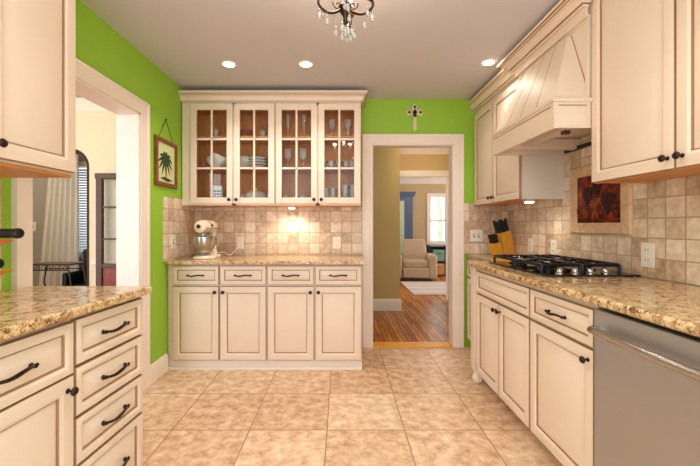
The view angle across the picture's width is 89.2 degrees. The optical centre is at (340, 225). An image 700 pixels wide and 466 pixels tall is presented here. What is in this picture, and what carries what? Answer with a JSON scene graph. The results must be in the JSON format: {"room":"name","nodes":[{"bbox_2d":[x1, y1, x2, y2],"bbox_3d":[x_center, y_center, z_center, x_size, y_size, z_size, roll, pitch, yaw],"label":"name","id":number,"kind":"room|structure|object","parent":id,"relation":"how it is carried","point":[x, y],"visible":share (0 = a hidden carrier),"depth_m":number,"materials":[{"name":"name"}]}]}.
{"room":"kitchen","nodes":[
{"label":"kitchen","id":0,"kind":"room"},
{"bbox_2d":[33,154,86,285],"bbox_3d":[-4.600,-0.029,5.160,4.800,2.452,0.120,0,0,0],"label":"wall","id":1,"kind":"structure","parent":0,"point":[39,184],"depth_m":5.10,"materials":[{"name":"beige paint"}]},
{"bbox_2d":[39,154,78,285],"bbox_3d":[-3.625,0.061,4.982,1.350,2.212,0.038,0,0,0],"label":"curtain","id":2,"kind":"object","parent":1,"relation":"hanging from","point":[60,243],"visible":0.51,"depth_m":4.98,"materials":[{"name":"fabric"}]},
{"bbox_2d":[79,161,86,258],"bbox_3d":[-3.535,-0.228,5.123,0.810,1.390,0.086,0,0,0],"label":"window","id":3,"kind":"structure","parent":1,"relation":"in","point":[82,226],"depth_m":5.13,"materials":[{"name":"white paint"}]},
{"bbox_2d":[0,0,193,364],"bbox_3d":[-1.528,-0.029,1.468,0.155,2.452,4.335,0,0,0],"label":"wall","id":4,"kind":"structure","parent":0,"point":[99,46],"depth_m":2.70,"materials":[{"name":"green paint"}]},
{"bbox_2d":[0,180,0,290],"bbox_3d":[-1.445,0.041,1.052,0.010,0.467,0.905,0,0,0],"label":"tile backsplash","id":5,"kind":"structure","parent":4,"relation":"attached to","point":[0,180],"depth_m":1.50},
{"bbox_2d":[0,0,75,177],"bbox_3d":[-1.263,-0.722,1.149,0.363,1.037,0.698,0,0,0],"label":"upper cabinet","id":6,"kind":"object","parent":4,"relation":"attached to","point":[38,37],"visible":1,"depth_m":1.31,"materials":[{"name":"beige paint"}]},
{"bbox_2d":[11,58,149,390],"bbox_3d":[-1.528,0.146,2.105,0.207,2.101,1.088,0,0,0],"label":"trim","id":7,"kind":"structure","parent":4,"relation":"attached to","point":[132,113],"depth_m":2.54,"materials":[{"name":"white paint"}]},
{"bbox_2d":[150,353,167,384],"bbox_3d":[-1.442,1.127,2.797,0.016,0.140,0.295,0,0,0],"label":"baseboard","id":8,"kind":"structure","parent":4,"relation":"attached to","point":[159,367],"depth_m":2.79,"materials":[{"name":"white paint"}]},
{"bbox_2d":[154,119,177,188],"bbox_3d":[-1.435,-0.603,2.925,0.026,0.563,0.358,0,0,0],"label":"picture","id":9,"kind":"object","parent":4,"relation":"attached to","point":[165,151],"visible":1,"depth_m":2.91,"materials":[{"name":"beige paper"}]},
{"bbox_2d":[159,151,172,181],"bbox_3d":[-1.439,-0.487,2.916,0.004,0.244,0.239,0,0,0],"label":"painting","id":10,"kind":"object","parent":9,"relation":"attached to","point":[165,157],"depth_m":2.91,"materials":[{"name":"yellow paper"}]},
{"bbox_2d":[163,197,194,260],"bbox_3d":[-1.445,0.024,3.202,0.010,0.527,0.624,0,0,0],"label":"tile backsplash","id":11,"kind":"structure","parent":4,"relation":"attached to","point":[178,219],"depth_m":3.13,"materials":[{"name":"beige tile"}]},
{"bbox_2d":[171,235,175,248],"bbox_3d":[-1.431,0.135,3.040,0.018,0.118,0.075,0,0,0],"label":"light switch","id":12,"kind":"object","parent":11,"relation":"attached to","point":[173,237],"visible":1,"depth_m":3.04,"materials":[{"name":"white plastic"}]},
{"bbox_2d":[76,99,475,346],"bbox_3d":[-2.615,-0.029,3.603,8.770,2.452,0.175,0,0,0],"label":"wall","id":13,"kind":"structure","parent":0,"point":[378,116],"depth_m":3.52,"materials":[{"name":"green paint"}]},
{"bbox_2d":[76,149,88,285],"bbox_3d":[-3.070,0.211,3.620,1.104,1.972,0.148,0,0,0],"label":"trim","id":14,"kind":"structure","parent":13,"relation":"attached to","point":[78,151],"depth_m":3.55,"materials":[{"name":"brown wood"}]},
{"bbox_2d":[76,98,107,110],"bbox_3d":[-4.253,-1.202,3.513,5.294,0.105,0.075,0,0,0],"label":"ceiling","id":15,"kind":"structure","parent":13,"relation":"attached to","point":[82,104],"depth_m":3.52,"materials":[{"name":"white paint"}]},
{"bbox_2d":[91,261,115,265],"bbox_3d":[-2.055,0.374,3.540,0.870,0.045,0.020,0,0,0],"label":"trim","id":16,"kind":"structure","parent":13,"relation":"attached to","point":[93,263],"depth_m":3.53,"materials":[{"name":"white paint"}]},
{"bbox_2d":[182,103,278,206],"bbox_3d":[-1.018,-0.651,3.339,0.844,0.928,0.348,0,0,0],"label":"upper cabinet","id":17,"kind":"object","parent":13,"relation":"attached to","point":[200,121],"visible":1,"depth_m":3.22,"materials":[{"name":"beige wood"}]},
{"bbox_2d":[206,153,226,166],"bbox_3d":[-1.165,-0.602,3.355,0.211,0.136,0.207,0,0,0],"label":"serving bowl","id":18,"kind":"object","parent":17,"relation":"in","point":[218,161],"visible":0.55,"depth_m":3.29,"materials":[{"name":"white ceramic"}]},
{"bbox_2d":[213,186,224,196],"bbox_3d":[-1.154,-0.290,3.329,0.104,0.170,0.082,0,0,0],"label":"tin","id":19,"kind":"object","parent":17,"relation":"in","point":[218,191],"visible":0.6,"depth_m":3.29,"materials":[{"name":"white"}]},
{"bbox_2d":[240,156,249,166],"bbox_3d":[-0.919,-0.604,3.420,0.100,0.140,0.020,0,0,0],"label":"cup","id":20,"kind":"object","parent":17,"relation":"in","point":[244,160],"visible":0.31,"depth_m":3.41,"materials":[{"name":"white ceramic"}]},
{"bbox_2d":[240,129,252,135],"bbox_3d":[-0.900,-0.864,3.360,0.144,0.077,0.132,0,0,0],"label":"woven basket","id":21,"kind":"object","parent":17,"relation":"in","point":[247,132],"visible":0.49,"depth_m":3.31,"materials":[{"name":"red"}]},
{"bbox_2d":[241,188,267,196],"bbox_3d":[-0.802,-0.281,3.330,0.202,0.151,0.202,0,0,-44],"label":"soup tureen","id":22,"kind":"object","parent":17,"relation":"in","point":[257,193],"visible":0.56,"depth_m":3.26,"materials":[{"name":"white ceramic"}]},
{"bbox_2d":[248,164,267,166],"bbox_3d":[-0.779,-0.551,3.340,0.181,0.034,0.181,0,0,0],"label":"plate","id":23,"kind":"object","parent":17,"relation":"in","point":[250,165],"visible":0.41,"depth_m":3.27,"materials":[{"name":"white ceramic"}]},
{"bbox_2d":[248,161,267,164],"bbox_3d":[-0.779,-0.577,3.340,0.181,0.034,0.181,0,0,0],"label":"plate","id":24,"kind":"object","parent":23,"relation":"on","point":[251,162],"visible":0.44,"depth_m":3.27,"materials":[{"name":"white ceramic"}]},
{"bbox_2d":[248,158,267,161],"bbox_3d":[-0.779,-0.603,3.340,0.181,0.034,0.181,0,0,0],"label":"plate","id":25,"kind":"object","parent":24,"relation":"on","point":[256,159],"visible":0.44,"depth_m":3.27,"materials":[{"name":"white ceramic"}]},
{"bbox_2d":[249,155,267,158],"bbox_3d":[-0.779,-0.629,3.340,0.181,0.034,0.181,0,0,0],"label":"plate","id":26,"kind":"object","parent":25,"relation":"on","point":[256,156],"visible":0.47,"depth_m":3.28,"materials":[{"name":"white ceramic"}]},
{"bbox_2d":[178,90,366,108],"bbox_3d":[-0.630,-1.163,3.340,1.730,0.094,0.357,0,0,0],"label":"crown molding","id":27,"kind":"structure","parent":13,"relation":"attached to","point":[186,96],"depth_m":3.19,"materials":[{"name":"beige paint"}]},
{"bbox_2d":[195,207,361,254],"bbox_3d":[-0.617,0.051,3.510,1.644,0.473,0.010,0,0,0],"label":"tile backsplash","id":28,"kind":"structure","parent":13,"relation":"attached to","point":[264,230],"depth_m":3.50,"materials":[{"name":"beige tile"}]},
{"bbox_2d":[237,237,243,248],"bbox_3d":[-0.995,0.165,3.500,0.070,0.118,0.010,0,0,0],"label":"wall outlet","id":29,"kind":"object","parent":28,"relation":"attached to","point":[241,239],"visible":0.99,"depth_m":3.50,"materials":[{"name":"white plastic"}]},
{"bbox_2d":[333,237,340,248],"bbox_3d":[-0.040,0.165,3.500,0.075,0.118,0.010,0,0,0],"label":"wall outlet","id":30,"kind":"object","parent":28,"relation":"attached to","point":[336,240],"visible":1,"depth_m":3.50,"materials":[{"name":"white plastic"}]},
{"bbox_2d":[276,103,360,206],"bbox_3d":[-0.206,-0.651,3.339,0.773,0.928,0.348,0,0,0],"label":"upper cabinet","id":31,"kind":"object","parent":13,"relation":"attached to","point":[322,144],"visible":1,"depth_m":3.24,"materials":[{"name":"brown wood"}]},
{"bbox_2d":[284,149,291,166],"bbox_3d":[-0.497,-0.630,3.330,0.084,0.192,0.082,0,0,0],"label":"wine glass","id":32,"kind":"object","parent":31,"relation":"in","point":[284,149],"visible":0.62,"depth_m":3.34,"materials":[{"name":"clear glass"}]},
{"bbox_2d":[299,149,306,166],"bbox_3d":[-0.356,-0.630,3.330,0.084,0.192,0.082,0,0,0],"label":"wine glass","id":33,"kind":"object","parent":31,"relation":"in","point":[299,149],"visible":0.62,"depth_m":3.35,"materials":[{"name":"clear glass"}]},
{"bbox_2d":[362,134,463,347],"bbox_3d":[0.710,0.146,3.575,0.998,2.101,0.172,0,0,0],"label":"trim","id":34,"kind":"structure","parent":13,"relation":"attached to","point":[454,142],"depth_m":3.50,"materials":[{"name":"white paint"}]},
{"bbox_2d":[373,342,452,347],"bbox_3d":[0.710,1.192,3.561,0.786,0.014,0.151,0,0,0],"label":"threshold","id":35,"kind":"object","parent":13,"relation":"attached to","point":[375,344],"depth_m":3.52,"materials":[{"name":"brown wood"}]},
{"bbox_2d":[406,104,422,130],"bbox_3d":[0.728,-1.072,3.499,0.175,0.264,0.029,0,0,0],"label":"wall cross","id":36,"kind":"object","parent":13,"relation":"attached to","point":[414,110],"visible":1,"depth_m":3.50,"materials":[{"name":"beige"}]},
{"bbox_2d":[464,203,506,253],"bbox_3d":[1.427,0.025,3.510,0.424,0.497,0.010,0,0,0],"label":"tile backsplash","id":37,"kind":"structure","parent":13,"relation":"attached to","point":[475,217],"depth_m":3.50,"materials":[{"name":"beige tile"}]},
{"bbox_2d":[470,230,482,241],"bbox_3d":[1.335,0.095,3.495,0.125,0.118,0.018,0,0,0],"label":"light switch","id":38,"kind":"object","parent":37,"relation":"attached to","point":[475,235],"visible":1,"depth_m":3.50,"materials":[{"name":"white plastic"}]},
{"bbox_2d":[76,0,559,176],"bbox_3d":[-1.000,-1.305,4.450,12.000,0.100,10.300,0,0,0],"label":"ceiling","id":39,"kind":"structure","parent":0,"point":[411,49],"depth_m":2.39,"materials":[{"name":"paint"}]},
{"bbox_2d":[221,60,236,67],"bbox_3d":[-0.868,-1.252,2.750,0.124,0.006,0.124,0,0,0],"label":"recessed light","id":40,"kind":"object","parent":39,"relation":"in","point":[226,63],"visible":1,"depth_m":2.75,"materials":[{"name":"white paint"}]},
{"bbox_2d":[298,60,313,67],"bbox_3d":[-0.273,-1.252,2.750,0.124,0.006,0.124,0,0,0],"label":"recessed light","id":41,"kind":"object","parent":39,"relation":"in","point":[304,64],"visible":1,"depth_m":2.75,"materials":[{"name":"white glass"}]},
{"bbox_2d":[317,0,373,42],"bbox_3d":[0.034,-1.031,1.526,0.198,0.446,0.243,0,0,41],"label":"chandelier","id":42,"kind":"object","parent":39,"relation":"hanging from","point":[345,8],"visible":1,"depth_m":1.52,"materials":[{"name":"oil rubbed bronze"},{"name":"crystal"}]},
{"bbox_2d":[480,58,496,65],"bbox_3d":[1.130,-1.252,2.720,0.124,0.006,0.124,0,0,0],"label":"recessed light","id":43,"kind":"object","parent":39,"relation":"in","point":[487,62],"visible":1,"depth_m":2.72,"materials":[{"name":"white glass"}]},
{"bbox_2d":[141,347,562,465],"bbox_3d":[0.083,1.237,1.417,3.375,0.080,4.235,0,0,0],"label":"floor","id":44,"kind":"structure","parent":0,"point":[404,406],"depth_m":2.20,"materials":[{"name":"tile"}]},
{"bbox_2d":[0,320,78,465],"bbox_3d":[-1.147,0.755,1.013,0.500,0.884,0.453,0,0,3],"label":"base cabinet","id":45,"kind":"object","parent":44,"relation":"on","point":[38,391],"visible":1,"depth_m":1.09,"materials":[{"name":"beige paint"}]},
{"bbox_2d":[0,286,151,340],"bbox_3d":[-1.153,0.292,1.187,0.573,0.035,0.894,0,0,0],"label":"countertop","id":46,"kind":"structure","parent":45,"relation":"on","point":[28,309],"depth_m":1.28,"materials":[{"name":"beige stone"}]},
{"bbox_2d":[0,239,13,274],"bbox_3d":[-1.238,0.095,1.110,0.387,0.360,0.180,0,0,0],"label":"wine rack","id":47,"kind":"object","parent":46,"relation":"on","point":[2,242],"visible":1,"depth_m":1.12,"materials":[{"name":"orange wood"}]},
{"bbox_2d":[0,259,4,267],"bbox_3d":[-1.214,0.118,1.110,0.295,0.074,0.074,0,0,0],"label":"wine bottle","id":48,"kind":"object","parent":47,"relation":"on","point":[2,263],"visible":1,"depth_m":1.12,"materials":[{"name":"black glass"}]},
{"bbox_2d":[0,228,23,238],"bbox_3d":[-1.151,0.023,1.110,0.295,0.074,0.074,0,0,0],"label":"wine bottle","id":49,"kind":"object","parent":47,"relation":"in","point":[17,233],"visible":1,"depth_m":1.10,"materials":[{"name":"black glass"}]},
{"bbox_2d":[69,297,142,465],"bbox_3d":[-1.121,0.755,1.437,0.500,0.884,0.393,0,0,3],"label":"base cabinet","id":50,"kind":"object","parent":44,"relation":"on","point":[108,342],"visible":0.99,"depth_m":1.40,"materials":[{"name":"beige paint"}]},
{"bbox_2d":[168,264,266,369],"bbox_3d":[-1.032,0.757,3.215,0.828,0.880,0.598,0,0,0],"label":"base cabinet","id":51,"kind":"object","parent":44,"relation":"on","point":[217,313],"visible":0.99,"depth_m":2.95,"materials":[{"name":"beige paint"}]},
{"bbox_2d":[165,255,365,263],"bbox_3d":[-0.622,0.302,3.210,1.653,0.028,0.590,0,0,0],"label":"countertop","id":52,"kind":"structure","parent":51,"relation":"on","point":[224,259],"depth_m":2.96,"materials":[{"name":"beige stone"}]},
{"bbox_2d":[191,220,239,258],"bbox_3d":[-1.159,0.115,3.277,0.236,0.344,0.509,0,0,17],"label":"stand mixer","id":53,"kind":"object","parent":52,"relation":"on","point":[205,246],"visible":1,"depth_m":3.08,"materials":[{"name":"beige metal"}]},
{"bbox_2d":[191,236,218,254],"bbox_3d":[-1.212,0.174,3.138,0.212,0.165,0.212,0,0,-45],"label":"mixing bowl","id":54,"kind":"object","parent":53,"relation":"on","point":[203,245],"depth_m":3.07,"materials":[{"name":"silver metal"}]},
{"bbox_2d":[267,264,361,369],"bbox_3d":[-0.221,0.757,3.215,0.791,0.880,0.598,0,0,0],"label":"base cabinet","id":55,"kind":"object","parent":44,"relation":"on","point":[314,311],"visible":1,"depth_m":2.95,"materials":[{"name":"beige paint"}]},
{"bbox_2d":[467,258,479,340],"bbox_3d":[1.427,0.755,3.144,0.443,0.884,0.740,0,0,0],"label":"base cabinet","id":56,"kind":"object","parent":44,"relation":"on","point":[469,259],"visible":0.02,"depth_m":3.45,"materials":[{"name":"beige paint"}]},
{"bbox_2d":[471,267,482,382],"bbox_3d":[1.335,0.755,2.726,0.650,0.884,0.080,0,0,0],"label":"cabinet leg","id":57,"kind":"object","parent":44,"relation":"on","point":[476,377],"visible":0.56,"depth_m":2.71,"materials":[{"name":"beige paint"}]},
{"bbox_2d":[476,269,532,428],"bbox_3d":[1.318,0.755,2.304,0.662,0.884,0.763,0,0,0],"label":"base cabinet","id":58,"kind":"object","parent":44,"relation":"on","point":[503,318],"visible":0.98,"depth_m":2.23,"materials":[{"name":"beige paint"}]},
{"bbox_2d":[466,254,699,337],"bbox_3d":[1.312,0.292,2.152,0.654,0.035,2.704,0,0,0],"label":"countertop","id":59,"kind":"structure","parent":58,"relation":"on","point":[672,305],"depth_m":1.47,"materials":[{"name":"beige stone"}]},
{"bbox_2d":[488,218,515,254],"bbox_3d":[1.504,0.100,3.327,0.251,0.349,0.090,0,0,-14],"label":"knife block","id":60,"kind":"object","parent":59,"relation":"on","point":[501,242],"visible":0.94,"depth_m":3.29,"materials":[{"name":"brown wood"}]},
{"bbox_2d":[489,254,640,276],"bbox_3d":[1.365,0.240,2.290,0.520,0.069,0.740,0,0,0],"label":"cooktop","id":61,"kind":"object","parent":59,"relation":"in","point":[548,265],"visible":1,"depth_m":2.08,"materials":[{"name":"black metal"}]},
{"bbox_2d":[530,286,602,465],"bbox_3d":[1.317,0.755,1.677,0.664,0.884,0.487,0,0,0],"label":"base cabinet","id":62,"kind":"object","parent":44,"relation":"on","point":[561,345],"visible":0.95,"depth_m":1.64,"materials":[{"name":"beige paint"}]},
{"bbox_2d":[587,308,699,465],"bbox_3d":[1.288,0.761,1.131,0.679,0.872,0.594,0,0,0],"label":"dishwasher","id":63,"kind":"object","parent":44,"relation":"on","point":[647,374],"visible":1,"depth_m":1.19,"materials":[{"name":"silver metal"}]},
{"bbox_2d":[373,148,399,298],"bbox_3d":[-0.182,-0.029,5.350,2.035,2.452,0.640,0,0,0],"label":"wall","id":64,"kind":"structure","parent":0,"point":[386,161],"depth_m":5.03,"materials":[{"name":"brown paint"}]},
{"bbox_2d":[373,299,401,310],"bbox_3d":[-0.173,1.114,5.340,2.054,0.165,0.659,0,0,0],"label":"baseboard","id":65,"kind":"structure","parent":64,"relation":"attached to","point":[378,304],"depth_m":5.01,"materials":[{"name":"white paint"}]},
{"bbox_2d":[373,276,448,341],"bbox_3d":[-1.000,1.237,4.450,12.000,0.080,10.300,0,0,0],"label":"floor","id":66,"kind":"structure","parent":0,"point":[422,318],"depth_m":4.50,"materials":[{"name":"brown wood"}]},
{"bbox_2d":[33,262,86,285],"bbox_3d":[-3.550,0.833,4.440,0.556,0.743,0.280,0,0,0],"label":"console table","id":67,"kind":"object","parent":66,"relation":"on","point":[43,264],"visible":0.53,"depth_m":4.36,"materials":[{"name":"black metal"}]},
{"bbox_2d":[62,249,86,285],"bbox_3d":[-3.430,0.760,4.825,0.441,0.874,0.410,0,0,0],"label":"armchair","id":68,"kind":"object","parent":66,"relation":"on","point":[77,277],"visible":0.25,"depth_m":4.82,"materials":[{"name":"black leather"}]},
{"bbox_2d":[95,173,115,285],"bbox_3d":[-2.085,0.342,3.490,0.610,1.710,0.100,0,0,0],"label":"curio cabinet","id":69,"kind":"object","parent":66,"relation":"on","point":[105,272],"visible":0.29,"depth_m":3.44,"materials":[{"name":"brown wood"}]},
{"bbox_2d":[400,192,415,273],"bbox_3d":[1.450,0.177,8.980,0.800,2.040,0.540,0,0,0],"label":"armoire","id":70,"kind":"object","parent":66,"relation":"on","point":[406,198],"visible":0.26,"depth_m":8.78,"materials":[{"name":"blue wood"}]},
{"bbox_2d":[400,239,436,280],"bbox_3d":[1.647,0.751,8.010,0.920,0.892,0.781,0,0,7],"label":"recliner","id":71,"kind":"object","parent":66,"relation":"on","point":[418,265],"visible":0.76,"depth_m":7.68,"materials":[{"name":"fabric"}]},
{"bbox_2d":[402,258,428,267],"bbox_3d":[1.650,0.837,7.949,0.560,0.182,0.600,0,0,7],"label":"seat cushion","id":72,"kind":"object","parent":71,"relation":"on","point":[406,262],"depth_m":7.67,"materials":[{"name":"fabric"}]},
{"bbox_2d":[401,282,445,294],"bbox_3d":[2.470,1.191,6.870,2.400,0.012,1.420,0,0,0],"label":"striped rug","id":73,"kind":"object","parent":66,"relation":"on","point":[417,288],"visible":0.44,"depth_m":6.84,"materials":[{"name":"white fabric"}]},
{"bbox_2d":[426,245,445,275],"bbox_3d":[2.510,0.837,8.620,0.800,0.720,0.340,0,0,0],"label":"cube shelf","id":74,"kind":"object","parent":66,"relation":"on","point":[428,247],"visible":0.28,"depth_m":8.57,"materials":[{"name":"black wood"}]},
{"bbox_2d":[431,249,443,260],"bbox_3d":[2.330,0.701,8.580,0.280,0.270,0.281,0,0,0],"label":"storage bin","id":75,"kind":"object","parent":74,"relation":"in","point":[439,253],"visible":0.75,"depth_m":8.46,"materials":[{"name":"green plastic"}]},
{"bbox_2d":[437,263,443,274],"bbox_3d":[2.330,1.031,8.580,0.280,0.270,0.281,0,0,0],"label":"storage bin","id":76,"kind":"object","parent":74,"relation":"in","point":[440,266],"visible":0.56,"depth_m":8.46,"materials":[{"name":"brown fabric"}]},
{"bbox_2d":[400,184,445,244],"bbox_3d":[2.250,-0.029,9.460,5.500,2.452,0.120,0,0,0],"label":"wall","id":77,"kind":"structure","parent":0,"point":[420,198],"depth_m":9.40,"materials":[{"name":"brown paint"}]},
{"bbox_2d":[400,178,445,183],"bbox_3d":[2.250,-1.183,9.351,5.300,0.136,0.098,0,0,0],"label":"trim","id":78,"kind":"structure","parent":77,"relation":"attached to","point":[402,180],"depth_m":9.34,"materials":[{"name":"white paint"}]},
{"bbox_2d":[427,193,445,243],"bbox_3d":[2.580,-0.188,9.420,0.620,1.350,0.100,0,0,0],"label":"window","id":79,"kind":"structure","parent":77,"relation":"in","point":[429,195],"depth_m":9.37,"materials":[{"name":"white paint"}]},
{"bbox_2d":[400,154,448,170],"bbox_3d":[1.950,-0.029,5.730,3.300,2.452,0.120,0,0,0],"label":"wall","id":80,"kind":"structure","parent":0,"point":[408,162],"depth_m":5.67,"materials":[{"name":"brown paint"}]},
{"bbox_2d":[400,171,448,300],"bbox_3d":[1.285,0.158,5.717,1.058,2.079,0.146,0,0,0],"label":"trim","id":81,"kind":"structure","parent":80,"relation":"attached to","point":[403,174],"depth_m":5.67,"materials":[{"name":"white paint"}]},
{"bbox_2d":[400,148,448,153],"bbox_3d":[2.118,-1.198,5.640,2.565,0.105,0.060,0,0,0],"label":"trim","id":82,"kind":"structure","parent":80,"relation":"attached to","point":[402,150],"depth_m":5.64,"materials":[{"name":"white paint"}]},
{"bbox_2d":[578,133,699,286],"bbox_3d":[1.710,-0.029,1.407,0.120,2.452,4.215,0,0,0],"label":"wall","id":83,"kind":"structure","parent":0,"point":[591,133],"depth_m":1.80,"materials":[{"name":"green paint"}]},
{"bbox_2d":[474,76,563,205],"bbox_3d":[1.458,-0.658,3.055,0.363,0.927,0.898,0,0,0],"label":"upper cabinet","id":84,"kind":"object","parent":83,"relation":"attached to","point":[498,180],"visible":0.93,"depth_m":2.85,"materials":[{"name":"beige paint"}]},
{"bbox_2d":[523,200,534,202],"bbox_3d":[1.410,-0.185,2.660,0.070,0.020,0.044,0,0,0],"label":"light","id":85,"kind":"object","parent":84,"relation":"attached to","point":[525,201],"visible":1,"depth_m":2.64,"materials":[{"name":"white"}]},
{"bbox_2d":[490,1,591,155],"bbox_3d":[1.375,-0.865,2.233,0.547,0.701,0.770,0,0,0],"label":"range hood","id":86,"kind":"object","parent":83,"relation":"attached to","point":[550,108],"visible":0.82,"depth_m":2.03,"materials":[{"name":"beige paint"}]},
{"bbox_2d":[467,0,591,112],"bbox_3d":[1.419,-1.163,2.647,0.459,0.127,1.733,0,0,0],"label":"crown molding","id":87,"kind":"structure","parent":86,"relation":"attached to","point":[566,15],"depth_m":2.27,"materials":[{"name":"beige paint"}]},
{"bbox_2d":[507,134,699,285],"bbox_3d":[1.645,-0.165,2.057,0.010,0.877,2.914,0,0,0],"label":"tile backsplash","id":88,"kind":"structure","parent":83,"relation":"attached to","point":[666,213],"depth_m":1.96,"materials":[{"name":"beige tile"}]},
{"bbox_2d":[528,238,532,251],"bbox_3d":[1.635,0.165,3.060,0.010,0.118,0.075,0,0,0],"label":"wall outlet","id":89,"kind":"object","parent":88,"relation":"attached to","point":[530,240],"visible":1,"depth_m":3.06,"materials":[{"name":"white plastic"}]},
{"bbox_2d":[551,240,556,254],"bbox_3d":[1.635,0.165,2.730,0.010,0.118,0.075,0,0,0],"label":"wall outlet","id":90,"kind":"object","parent":88,"relation":"attached to","point":[553,242],"visible":0.75,"depth_m":2.72,"materials":[{"name":"white plastic"}]},
{"bbox_2d":[570,164,632,235],"bbox_3d":[1.630,-0.175,2.255,0.019,0.458,0.528,0,0,0],"label":"relief","id":91,"kind":"object","parent":88,"relation":"attached to","point":[603,208],"visible":0.9,"depth_m":2.24,"materials":[{"name":"stone"}]},
{"bbox_2d":[641,243,654,267],"bbox_3d":[1.635,0.155,1.893,0.010,0.130,0.083,0,0,0],"label":"wall outlet","id":92,"kind":"object","parent":88,"relation":"attached to","point":[647,249],"visible":1,"depth_m":1.89,"materials":[{"name":"white plastic"}]},
{"bbox_2d":[644,247,649,252],"bbox_3d":[1.632,0.128,1.893,0.004,0.028,0.032,0,0,0],"label":"socket","id":93,"kind":"object","parent":92,"relation":"attached to","point":[646,249],"depth_m":1.89,"materials":[{"name":"white plastic"}]},
{"bbox_2d":[644,257,649,262],"bbox_3d":[1.632,0.182,1.893,0.004,0.028,0.032,0,0,0],"label":"socket","id":94,"kind":"object","parent":92,"relation":"attached to","point":[646,259],"depth_m":1.89,"materials":[{"name":"white plastic"}]},
{"bbox_2d":[592,0,699,183],"bbox_3d":[1.458,-0.731,1.396,0.363,1.019,0.932,0,0,0],"label":"upper cabinet","id":95,"kind":"object","parent":83,"relation":"attached to","point":[646,53],"visible":1,"depth_m":1.54,"materials":[{"name":"beige paint"}]},
{"label":"outside","id":96,"kind":"structure","parent":0,"visible":0},
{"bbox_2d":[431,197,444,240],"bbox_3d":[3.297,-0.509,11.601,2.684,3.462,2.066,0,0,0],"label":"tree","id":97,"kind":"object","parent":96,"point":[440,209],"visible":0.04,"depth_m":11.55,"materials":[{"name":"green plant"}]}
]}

